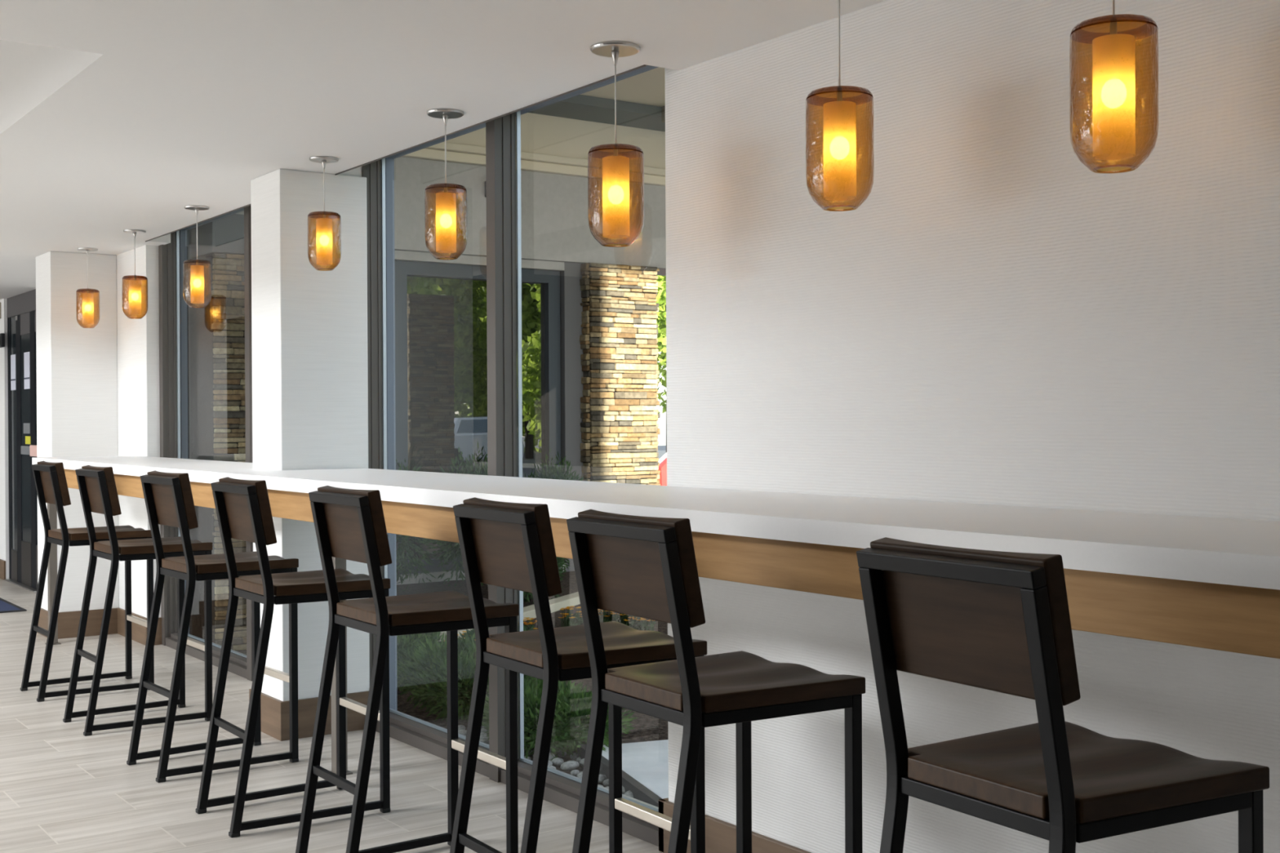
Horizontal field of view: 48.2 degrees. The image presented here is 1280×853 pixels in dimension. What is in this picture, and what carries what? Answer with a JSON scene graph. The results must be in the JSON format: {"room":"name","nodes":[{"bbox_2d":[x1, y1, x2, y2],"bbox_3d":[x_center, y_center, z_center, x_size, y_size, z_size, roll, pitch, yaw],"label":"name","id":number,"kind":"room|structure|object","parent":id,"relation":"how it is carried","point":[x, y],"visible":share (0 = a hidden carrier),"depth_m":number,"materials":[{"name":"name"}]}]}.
{"room":"cafe","nodes":[
{"label":"cafe","id":0,"kind":"room"},
{"bbox_2d":[0,244,177,617],"bbox_3d":[-5.532,0.161,12.090,0.215,2.364,9.880,0,0,-35],"label":"wall","id":1,"kind":"structure","parent":0,"point":[138,340],"depth_m":8.21,"materials":[{"name":"white paint"}]},
{"bbox_2d":[0,333,4,347],"bbox_3d":[-5.105,-0.686,11.400,0.045,0.110,0.150,0,0,-35],"label":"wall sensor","id":2,"kind":"object","parent":1,"relation":"attached to","point":[2,335],"visible":1,"depth_m":11.35,"materials":[{"name":"black plastic"}]},
{"bbox_2d":[4,288,37,592],"bbox_3d":[-4.698,0.102,10.972,0.150,2.244,1.090,0,0,-35],"label":"door","id":3,"kind":"structure","parent":1,"relation":"in","point":[21,308],"depth_m":11.01,"materials":[{"name":"grey"}]},
{"bbox_2d":[0,559,161,645],"bbox_3d":[-5.582,1.147,12.047,0.099,0.152,9.894,0,0,-35],"label":"baseboard","id":4,"kind":"structure","parent":1,"relation":"attached to","point":[139,633],"depth_m":8.17,"materials":[{"name":"brown wood"}]},
{"bbox_2d":[0,578,662,852],"bbox_3d":[-6.266,1.320,4.750,9.670,0.120,21.000,0,0,-35],"label":"floor","id":5,"kind":"structure","parent":0,"point":[63,789],"depth_m":4.93,"materials":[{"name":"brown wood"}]},
{"bbox_2d":[0,597,26,613],"bbox_3d":[-5.274,1.226,9.870,1.520,0.010,2.000,0,0,-35],"label":"entrance mat","id":6,"kind":"object","parent":5,"relation":"on","point":[6,606],"visible":1,"depth_m":9.60,"materials":[{"name":"blue carpet"}]},
{"bbox_2d":[35,250,119,612],"bbox_3d":[-3.352,0.106,8.512,0.375,2.244,0.360,0,0,-35],"label":"column","id":7,"kind":"structure","parent":5,"relation":"on","point":[77,366],"depth_m":8.36,"materials":[{"name":"white paint"}]},
{"bbox_2d":[36,608,117,639],"bbox_3d":[-3.352,1.152,8.513,0.389,0.152,0.388,0,0,-35],"label":"baseboard","id":8,"kind":"structure","parent":7,"relation":"attached to","point":[68,621],"depth_m":8.36,"materials":[{"name":"brown wood"}]},
{"bbox_2d":[20,461,154,702],"bbox_3d":[-2.591,0.697,6.684,0.513,1.072,0.396,0,0,-36],"label":"bar stool","id":9,"kind":"object","parent":5,"relation":"on","point":[50,478],"visible":0.91,"depth_m":6.66,"materials":[{"name":"black"}]},
{"bbox_2d":[62,465,212,736],"bbox_3d":[-2.107,0.697,5.981,0.513,1.072,0.396,0,0,-36],"label":"bar stool","id":10,"kind":"object","parent":5,"relation":"on","point":[97,487],"visible":0.91,"depth_m":5.95,"materials":[{"name":"brown wood"}]},
{"bbox_2d":[126,471,298,782],"bbox_3d":[-1.573,0.698,5.241,0.513,1.072,0.396,0,0,-37],"label":"bar stool","id":11,"kind":"object","parent":5,"relation":"on","point":[168,496],"visible":0.88,"depth_m":5.20,"materials":[{"name":"brown wood"}]},
{"bbox_2d":[195,476,390,837],"bbox_3d":[-1.117,0.699,4.577,0.513,1.072,0.396,0,0,-35],"label":"bar stool","id":12,"kind":"object","parent":5,"relation":"on","point":[242,507],"visible":0.9,"depth_m":4.54,"materials":[{"name":"brown wood"}]},
{"bbox_2d":[250,168,369,701],"bbox_3d":[-1.349,0.108,5.844,0.370,2.244,0.320,0,0,-35],"label":"column","id":13,"kind":"structure","parent":5,"relation":"on","point":[309,325],"depth_m":5.70,"materials":[{"name":"white paint"}]},
{"bbox_2d":[248,688,368,741],"bbox_3d":[-1.349,1.154,5.845,0.384,0.152,0.348,0,0,-35],"label":"baseboard","id":14,"kind":"structure","parent":13,"relation":"attached to","point":[274,713],"depth_m":5.67,"materials":[{"name":"brown wood"}]},
{"bbox_2d":[295,485,519,852],"bbox_3d":[-0.652,0.700,3.927,0.513,1.072,0.396,0,0,-35],"label":"bar stool","id":15,"kind":"object","parent":5,"relation":"on","point":[349,524],"visible":0.94,"depth_m":3.91,"materials":[{"name":"brown wood"}]},
{"bbox_2d":[449,497,706,852],"bbox_3d":[-0.168,0.700,3.269,0.513,1.072,0.396,0,0,-33],"label":"bar stool","id":16,"kind":"object","parent":5,"relation":"on","point":[504,544],"visible":0.84,"depth_m":3.22,"materials":[{"name":"brown wood"}]},
{"bbox_2d":[31,455,1279,775],"bbox_3d":[-0.088,0.703,3.824,0.618,1.060,10.735,0,0,-35],"label":"countertop","id":17,"kind":"structure","parent":5,"relation":"on","point":[1202,582],"depth_m":2.76,"materials":[{"name":"white stone"}]},
{"bbox_2d":[31,455,1279,590],"bbox_3d":[-0.040,0.196,3.751,0.618,0.045,10.560,0,0,-35],"label":"countertop","id":18,"kind":"structure","parent":17,"relation":"on","point":[1245,553],"depth_m":2.82,"materials":[{"name":"white stone"}]},
{"bbox_2d":[566,509,865,852],"bbox_3d":[0.118,0.701,2.802,0.513,1.072,0.396,0,0,-33],"label":"bar stool","id":19,"kind":"object","parent":5,"relation":"on","point":[646,567],"visible":1,"depth_m":2.74,"materials":[{"name":"brown wood"}]},
{"bbox_2d":[856,537,1269,852],"bbox_3d":[0.584,0.702,2.084,0.513,1.072,0.396,0,0,-32],"label":"bar stool","id":20,"kind":"object","parent":5,"relation":"on","point":[998,621],"visible":1,"depth_m":2.00,"materials":[{"name":"brown wood"}]},
{"bbox_2d":[0,0,885,299],"bbox_3d":[-6.228,-1.663,4.774,9.800,1.356,21.000,0,0,-35],"label":"ceiling","id":21,"kind":"structure","parent":0,"point":[116,116],"depth_m":4.22,"materials":[{"name":"paint"}]},
{"bbox_2d":[75,247,99,328],"bbox_3d":[-3.149,-0.789,8.152,0.126,0.452,0.126,0,0,-35],"label":"pendant light","id":22,"kind":"object","parent":21,"relation":"hanging from","point":[87,322],"visible":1,"depth_m":8.12,"materials":[{"name":"orange glass"}]},
{"bbox_2d":[82,293,93,324],"bbox_3d":[-3.149,-0.671,8.152,0.060,0.175,0.060,0,0,-35],"label":"diffuser","id":23,"kind":"object","parent":22,"relation":"attached to","point":[87,298],"depth_m":8.13,"materials":[{"name":"glass"}]},
{"bbox_2d":[121,229,147,319],"bbox_3d":[-2.616,-0.787,7.401,0.126,0.454,0.126,0,0,-35],"label":"pendant light","id":24,"kind":"object","parent":21,"relation":"hanging from","point":[135,312],"visible":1,"depth_m":7.37,"materials":[{"name":"orange glass"}]},
{"bbox_2d":[128,280,141,315],"bbox_3d":[-2.615,-0.667,7.402,0.060,0.175,0.060,0,0,-35],"label":"diffuser","id":25,"kind":"object","parent":24,"relation":"attached to","point":[135,286],"depth_m":7.38,"materials":[{"name":"glass"}]},
{"bbox_2d":[182,204,211,307],"bbox_3d":[-2.044,-0.781,6.597,0.124,0.464,0.124,0,0,-35],"label":"pendant light","id":26,"kind":"object","parent":21,"relation":"hanging from","point":[197,268],"visible":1,"depth_m":6.57,"materials":[{"name":"orange glass"}]},
{"bbox_2d":[190,265,204,303],"bbox_3d":[-2.044,-0.656,6.597,0.060,0.173,0.060,0,0,-35],"label":"diffuser","id":27,"kind":"object","parent":26,"relation":"attached to","point":[197,272],"depth_m":6.57,"materials":[{"name":"glass"}]},
{"bbox_2d":[307,155,341,271],"bbox_3d":[-1.193,-0.802,5.398,0.124,0.420,0.124,0,0,-35],"label":"pendant light","id":28,"kind":"object","parent":21,"relation":"hanging from","point":[324,262],"visible":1,"depth_m":5.37,"materials":[{"name":"orange glass"}]},
{"bbox_2d":[315,217,332,265],"bbox_3d":[-1.192,-0.698,5.399,0.059,0.172,0.059,0,0,-35],"label":"diffuser","id":29,"kind":"object","parent":28,"relation":"attached to","point":[323,225],"depth_m":5.37,"materials":[{"name":"glass"}]},
{"bbox_2d":[424,108,466,259],"bbox_3d":[-0.625,-0.776,4.600,0.135,0.471,0.135,0,0,-35],"label":"pendant light","id":30,"kind":"object","parent":21,"relation":"hanging from","point":[446,248],"visible":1,"depth_m":4.57,"materials":[{"name":"orange glass"}]},
{"bbox_2d":[435,191,456,253],"bbox_3d":[-0.624,-0.656,4.600,0.065,0.188,0.065,0,0,-35],"label":"diffuser","id":31,"kind":"object","parent":30,"relation":"attached to","point":[446,202],"depth_m":4.57,"materials":[{"name":"glass"}]},
{"bbox_2d":[587,40,644,247],"bbox_3d":[-0.065,-0.747,3.812,0.150,0.528,0.150,0,0,-35],"label":"pendant light","id":32,"kind":"object","parent":21,"relation":"hanging from","point":[615,233],"visible":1,"depth_m":3.78,"materials":[{"name":"orange glass"}]},
{"bbox_2d":[613,149,617,155],"bbox_3d":[-0.065,-0.696,3.812,0.024,0.110,0.024,0,0,-35],"label":"socket","id":33,"kind":"object","parent":32,"relation":"attached to","point":[615,151],"depth_m":3.81,"materials":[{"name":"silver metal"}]},
{"bbox_2d":[602,155,629,238],"bbox_3d":[-0.064,-0.611,3.812,0.072,0.208,0.072,0,0,-35],"label":"diffuser","id":34,"kind":"object","parent":32,"relation":"attached to","point":[615,169],"depth_m":3.78,"materials":[{"name":"glass"}]},
{"bbox_2d":[805,0,874,211],"bbox_3d":[0.434,-0.742,3.110,0.147,0.536,0.147,0,0,-35],"label":"pendant light","id":35,"kind":"object","parent":21,"relation":"hanging from","point":[839,103],"visible":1,"depth_m":3.08,"materials":[{"name":"orange glass"}]},
{"bbox_2d":[836,91,842,101],"bbox_3d":[0.434,-0.682,3.110,0.024,0.108,0.024,0,0,-35],"label":"socket","id":36,"kind":"object","parent":35,"relation":"attached to","point":[839,95],"depth_m":3.11,"materials":[{"name":"brown metal"}]},
{"bbox_2d":[822,100,856,200],"bbox_3d":[0.435,-0.599,3.110,0.071,0.204,0.071,0,0,-35],"label":"diffuser","id":37,"kind":"object","parent":35,"relation":"attached to","point":[839,116],"depth_m":3.08,"materials":[{"name":"glass"}]},
{"bbox_2d":[1069,0,1158,173],"bbox_3d":[0.841,-0.733,2.538,0.150,0.554,0.150,0,0,-35],"label":"pendant light","id":38,"kind":"object","parent":21,"relation":"hanging from","point":[1112,37],"visible":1,"depth_m":2.51,"materials":[{"name":"orange glass"}]},
{"bbox_2d":[1110,22,1116,34],"bbox_3d":[0.841,-0.669,2.538,0.024,0.110,0.024,0,0,-35],"label":"socket","id":39,"kind":"object","parent":38,"relation":"attached to","point":[1113,24],"depth_m":2.53,"materials":[{"name":"brown metal"}]},
{"bbox_2d":[1092,33,1135,159],"bbox_3d":[0.842,-0.584,2.538,0.072,0.208,0.072,0,0,-35],"label":"diffuser","id":40,"kind":"object","parent":38,"relation":"attached to","point":[1113,59],"depth_m":2.51,"materials":[{"name":"glass"}]},
{"bbox_2d":[665,0,1279,852],"bbox_3d":[1.967,0.063,1.591,0.150,2.580,6.315,0,0,-35],"label":"wall","id":41,"kind":"structure","parent":0,"point":[1002,318],"depth_m":3.19,"materials":[{"name":"white paint"}]},
{"bbox_2d":[577,743,662,807],"bbox_3d":[2.099,1.274,-1.088,0.033,0.060,14.000,0,0,-19],"label":"trim","id":42,"kind":"structure","parent":41,"relation":"attached to","point":[641,793],"depth_m":4.93,"materials":[{"name":"grey"}]},
{"bbox_2d":[657,798,810,852],"bbox_3d":[1.905,1.158,1.566,0.036,0.150,6.345,0,0,-35],"label":"baseboard","id":43,"kind":"structure","parent":41,"relation":"attached to","point":[720,835],"depth_m":3.90,"materials":[{"name":"brown wood"}]},
{"bbox_3d":[-1.452,0.058,6.421,0.130,2.580,1.250,0,0,-35],"label":"wall","id":44,"kind":"structure","parent":0,"visible":0},
{"bbox_2d":[158,204,253,681],"bbox_3d":[-2.233,-0.003,7.504,0.143,2.460,1.420,0,0,-35],"label":"window","id":45,"kind":"structure","parent":44,"relation":"in","point":[173,344],"depth_m":8.01,"materials":[{"name":"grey metal"}]},
{"bbox_2d":[145,64,657,241],"bbox_3d":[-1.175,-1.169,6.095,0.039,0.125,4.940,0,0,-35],"label":"trim","id":46,"kind":"structure","parent":44,"relation":"attached to","point":[647,68],"depth_m":4.99,"materials":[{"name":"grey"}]},
{"bbox_2d":[361,64,658,846],"bbox_3d":[-0.442,0.000,4.980,0.148,2.460,2.269,0,0,-35],"label":"window","id":47,"kind":"structure","parent":44,"relation":"in","point":[503,134],"depth_m":4.97,"materials":[{"name":"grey metal"}]},
{"label":"outside","id":48,"kind":"structure","parent":0,"visible":0},
{"bbox_2d":[186,112,666,585],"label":"window","id":49,"kind":"structure","parent":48,"point":[441,334],"depth_m":12.12,"materials":[{"name":"clear glass"}]},
{"bbox_2d":[484,181,486,197],"bbox_3d":[-1.204,-1.981,11.914,0.144,0.138,0.126,0,0,-35],"label":"floodlight","id":50,"kind":"object","parent":49,"relation":"attached to","point":[485,181],"visible":0.12,"depth_m":11.91,"materials":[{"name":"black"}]},
{"bbox_2d":[528,66,665,131],"bbox_3d":[4.608,-2.832,11.644,15.711,0.394,7.219,0,0,-35],"label":"soffit","id":51,"kind":"object","parent":49,"relation":"attached to","point":[641,97],"visible":0.09,"depth_m":11.99,"materials":[{"name":"beige paint"}]},
{"bbox_2d":[579,262,660,485],"bbox_3d":[-0.320,0.114,12.947,0.818,3.100,0.706,0,0,-35],"label":"stone pillar","id":52,"kind":"structure","parent":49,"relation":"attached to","point":[619,340],"depth_m":12.64,"materials":[{"name":"beige stone"}]},
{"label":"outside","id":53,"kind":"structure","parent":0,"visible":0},
{"bbox_2d":[656,445,666,458],"bbox_3d":[45.579,1.225,20.122,82.400,0.410,140.000,0,0,-35],"label":"ground","id":54,"kind":"structure","parent":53,"point":[661,449],"depth_m":61.61,"materials":[{"name":"grey concrete"}]},
{"bbox_2d":[655,275,666,452],"bbox_3d":[0.826,-2.902,26.735,4.593,8.234,3.406,0,0,-35],"label":"tree","id":55,"kind":"object","parent":54,"relation":"on","point":[661,295],"visible":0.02,"depth_m":26.53,"materials":[{"name":"green plant"}]},
{"bbox_2d":[657,332,666,395],"bbox_3d":[1.402,-3.317,34.615,5.275,8.986,5.543,-1,0,-41],"label":"tree","id":56,"kind":"object","parent":54,"relation":"on","point":[662,345],"visible":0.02,"depth_m":34.69,"materials":[{"name":"green plant"}]},
{"bbox_2d":[657,452,666,485],"bbox_3d":[2.452,0.511,19.002,4.468,1.460,1.820,0,0,0],"label":"car","id":57,"kind":"object","parent":54,"relation":"on","point":[663,460],"visible":0.02,"depth_m":18.12,"materials":[{"name":"red paint"}]},
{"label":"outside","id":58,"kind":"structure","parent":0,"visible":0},
{"bbox_2d":[189,571,668,787],"bbox_3d":[0.184,1.440,8.566,4.995,0.340,7.150,0,0,-35],"label":"window","id":59,"kind":"structure","parent":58,"point":[647,728],"depth_m":6.78,"materials":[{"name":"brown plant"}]},
{"bbox_2d":[189,213,244,258],"bbox_3d":[-1.876,0.033,8.070,0.850,2.500,1.470,0,0,-35],"label":"wall","id":60,"kind":"structure","parent":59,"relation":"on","point":[225,235],"depth_m":8.16,"materials":[{"name":"grey paint"}]},
{"bbox_2d":[190,253,246,651],"bbox_3d":[-2.175,0.148,8.491,0.852,2.271,0.437,0,0,-35],"label":"stone pier","id":61,"kind":"structure","parent":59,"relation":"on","point":[217,330],"depth_m":8.15,"materials":[{"name":"beige stone"}]},
{"bbox_2d":[395,459,437,591],"bbox_3d":[-1.885,0.740,10.882,0.830,1.063,0.608,0,0,-35],"label":"shrub","id":62,"kind":"object","parent":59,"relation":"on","point":[403,547],"visible":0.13,"depth_m":10.86,"materials":[{"name":"green plant"}]},
{"bbox_2d":[396,631,444,692],"bbox_3d":[-1.259,1.105,7.030,0.626,0.366,0.805,0,0,-35],"label":"shrub","id":63,"kind":"object","parent":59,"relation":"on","point":[404,642],"visible":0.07,"depth_m":6.86,"materials":[{"name":"green plant"}]},
{"bbox_2d":[426,440,487,586],"bbox_3d":[-1.332,0.689,11.278,0.812,1.156,0.559,0,0,-35],"label":"shrub","id":64,"kind":"object","parent":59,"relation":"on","point":[450,553],"visible":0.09,"depth_m":11.17,"materials":[{"name":"green plant"}]},
{"bbox_2d":[457,724,465,729],"bbox_3d":[-0.759,1.274,6.016,0.048,0.031,0.054,0,0,4],"label":"pebble","id":65,"kind":"object","parent":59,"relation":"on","point":[460,726],"visible":0.37,"depth_m":6.00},
{"bbox_2d":[457,728,466,736],"bbox_3d":[-0.741,1.270,5.887,0.075,0.042,0.065,0,0,-8],"label":"pebble","id":66,"kind":"object","parent":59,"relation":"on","point":[460,731],"visible":0.25,"depth_m":5.87,"materials":[{"name":"grey stone"}]},
{"bbox_2d":[396,631,535,723],"bbox_3d":[-0.778,1.108,6.413,0.634,0.361,0.881,0,0,-35],"label":"shrub","id":67,"kind":"object","parent":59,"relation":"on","point":[429,691],"visible":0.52,"depth_m":6.32,"materials":[{"name":"green plant"}]},
{"bbox_2d":[479,738,488,744],"bbox_3d":[-0.631,1.274,5.761,0.050,0.035,0.056,0,0,29],"label":"pebble","id":68,"kind":"object","parent":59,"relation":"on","point":[483,740],"visible":0.37,"depth_m":5.74,"materials":[{"name":"grey stone"}]},
{"bbox_2d":[480,732,488,740],"bbox_3d":[-0.638,1.271,5.846,0.074,0.040,0.059,0,0,24],"label":"pebble","id":69,"kind":"object","parent":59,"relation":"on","point":[482,735],"visible":0.23,"depth_m":5.82,"materials":[{"name":"grey stone"}]},
{"bbox_2d":[480,728,488,733],"bbox_3d":[-0.652,1.274,5.961,0.053,0.032,0.047,0,0,-10],"label":"pebble","id":70,"kind":"object","parent":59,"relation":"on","point":[482,730],"visible":0.23,"depth_m":5.95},
{"bbox_2d":[457,626,533,653],"bbox_3d":[-0.762,1.170,7.746,0.490,0.225,0.513,0,0,-35],"label":"shrub","id":71,"kind":"object","parent":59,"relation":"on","point":[472,632],"visible":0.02,"depth_m":7.75,"materials":[{"name":"green plant"}]},
{"bbox_2d":[437,591,580,641],"bbox_3d":[-0.558,1.238,9.989,0.120,0.060,3.300,0,0,21],"label":"kerb","id":72,"kind":"object","parent":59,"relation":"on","point":[572,599],"visible":0.14,"depth_m":9.81,"materials":[{"name":"beige concrete"}]},
{"bbox_2d":[524,745,533,755],"bbox_3d":[-0.448,1.270,5.616,0.063,0.041,0.078,0,0,11],"label":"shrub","id":73,"kind":"object","parent":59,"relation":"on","point":[524,745],"visible":0.24,"depth_m":5.59,"materials":[{"name":"green plant"}]},
{"bbox_2d":[523,617,537,631],"bbox_3d":[-0.684,1.222,8.535,0.150,0.142,0.191,0,0,-35],"label":"flower patch","id":74,"kind":"object","parent":59,"relation":"on","point":[525,624],"visible":0.27,"depth_m":8.53,"materials":[{"name":"orange plant"}]},
{"bbox_2d":[523,556,567,604],"bbox_3d":[-0.791,1.003,10.186,0.550,0.533,0.537,0,0,-35],"label":"shrub","id":75,"kind":"object","parent":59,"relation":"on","point":[560,562],"visible":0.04,"depth_m":10.13,"materials":[{"name":"green plant"}]},
{"bbox_2d":[547,760,552,765],"bbox_3d":[-0.354,1.276,5.389,0.052,0.029,0.044,0,0,-31],"label":"pebble","id":76,"kind":"object","parent":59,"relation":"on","point":[549,763],"visible":0.3,"depth_m":5.38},
{"bbox_2d":[548,751,555,760],"bbox_3d":[-0.358,1.270,5.482,0.073,0.041,0.064,0,0,29],"label":"pebble","id":77,"kind":"object","parent":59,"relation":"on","point":[550,757],"visible":0.24,"depth_m":5.46,"materials":[{"name":"grey stone"}]},
{"bbox_2d":[524,447,583,574],"bbox_3d":[-0.721,0.715,11.695,0.794,1.094,0.608,0,0,-35],"label":"shrub","id":78,"kind":"object","parent":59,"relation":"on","point":[553,473],"visible":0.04,"depth_m":11.70,"materials":[{"name":"green plant"}]},
{"bbox_2d":[551,757,564,765],"bbox_3d":[-0.314,1.275,5.433,0.049,0.030,0.056,0,-1,2],"label":"pebble","id":79,"kind":"object","parent":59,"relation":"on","point":[557,761],"visible":0.96,"depth_m":5.41,"materials":[{"name":"grey stone"}]},
{"bbox_2d":[481,676,638,760],"bbox_3d":[-0.355,1.143,5.708,0.586,0.295,0.847,0,0,-35],"label":"shrub","id":80,"kind":"object","parent":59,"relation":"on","point":[572,712],"visible":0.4,"depth_m":5.54,"materials":[{"name":"green plant"}]},
{"bbox_2d":[557,751,566,756],"bbox_3d":[-0.303,1.277,5.573,0.042,0.024,0.040,-1,0,-45],"label":"pebble","id":81,"kind":"object","parent":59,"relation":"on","point":[559,753],"visible":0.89,"depth_m":5.56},
{"bbox_2d":[560,760,579,770],"bbox_3d":[-0.263,1.272,5.360,0.063,0.036,0.064,0,0,39],"label":"pebble","id":82,"kind":"object","parent":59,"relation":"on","point":[570,765],"visible":1,"depth_m":5.34,"materials":[{"name":"grey stone"}]},
{"bbox_2d":[558,605,583,626],"bbox_3d":[-0.419,1.213,9.026,0.184,0.154,0.181,0,0,-35],"label":"flower patch","id":83,"kind":"object","parent":59,"relation":"on","point":[577,620],"visible":0.72,"depth_m":9.00,"materials":[{"name":"orange plant"}]},
{"bbox_2d":[569,752,577,759],"bbox_3d":[-0.252,1.277,5.527,0.042,0.024,0.041,0,0,-31],"label":"pebble","id":84,"kind":"object","parent":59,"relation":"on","point":[574,757],"visible":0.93,"depth_m":5.51,"materials":[{"name":"grey stone"}]},
{"bbox_2d":[570,769,579,775],"bbox_3d":[-0.240,1.278,5.277,0.038,0.022,0.039,0,0,37],"label":"pebble","id":85,"kind":"object","parent":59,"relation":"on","point":[574,772],"visible":0.95,"depth_m":5.26,"materials":[{"name":"grey stone"}]},
{"bbox_2d":[577,771,582,777],"bbox_3d":[-0.210,1.277,5.228,0.041,0.027,0.047,0,0,-32],"label":"pebble","id":86,"kind":"object","parent":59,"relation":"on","point":[579,774],"visible":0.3,"depth_m":5.22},
{"bbox_2d":[579,758,584,767],"bbox_3d":[-0.197,1.271,5.394,0.061,0.039,0.074,0,0,9],"label":"pebble","id":87,"kind":"object","parent":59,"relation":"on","point":[582,761],"visible":0.29,"depth_m":5.37,"materials":[{"name":"grey stone"}]},
{"bbox_2d":[598,773,607,783],"bbox_3d":[-0.141,1.275,5.169,0.047,0.030,0.058,0,0,35],"label":"pebble","id":88,"kind":"object","parent":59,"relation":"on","point":[602,778],"visible":0.63,"depth_m":5.15,"materials":[{"name":"grey stone"}]},
{"bbox_2d":[602,778,608,786],"bbox_3d":[-0.113,1.278,5.128,0.047,0.023,0.036,0,0,-31],"label":"pebble","id":89,"kind":"object","parent":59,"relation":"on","point":[606,783],"visible":0.55,"depth_m":5.11,"materials":[{"name":"grey stone"}]},
{"bbox_2d":[597,608,656,631],"bbox_3d":[-0.109,1.213,9.007,0.187,0.156,0.611,0,0,-35],"label":"flower patch","id":90,"kind":"object","parent":59,"relation":"on","point":[629,620],"visible":0.57,"depth_m":8.91,"materials":[{"name":"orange plant"}]},
{"bbox_2d":[623,791,633,798],"bbox_3d":[-0.018,1.271,4.918,0.083,0.040,0.064,0,0,11],"label":"pebble","id":91,"kind":"object","parent":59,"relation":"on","point":[629,793],"visible":0.25,"depth_m":4.90,"materials":[{"name":"grey stone"}]},
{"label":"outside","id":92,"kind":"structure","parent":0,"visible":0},
{"bbox_2d":[601,739,668,799],"bbox_3d":[3.532,1.270,-0.583,3.000,0.050,14.000,0,0,-19],"label":"path","id":93,"kind":"structure","parent":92,"point":[646,762],"depth_m":5.24,"materials":[{"name":"concrete"}]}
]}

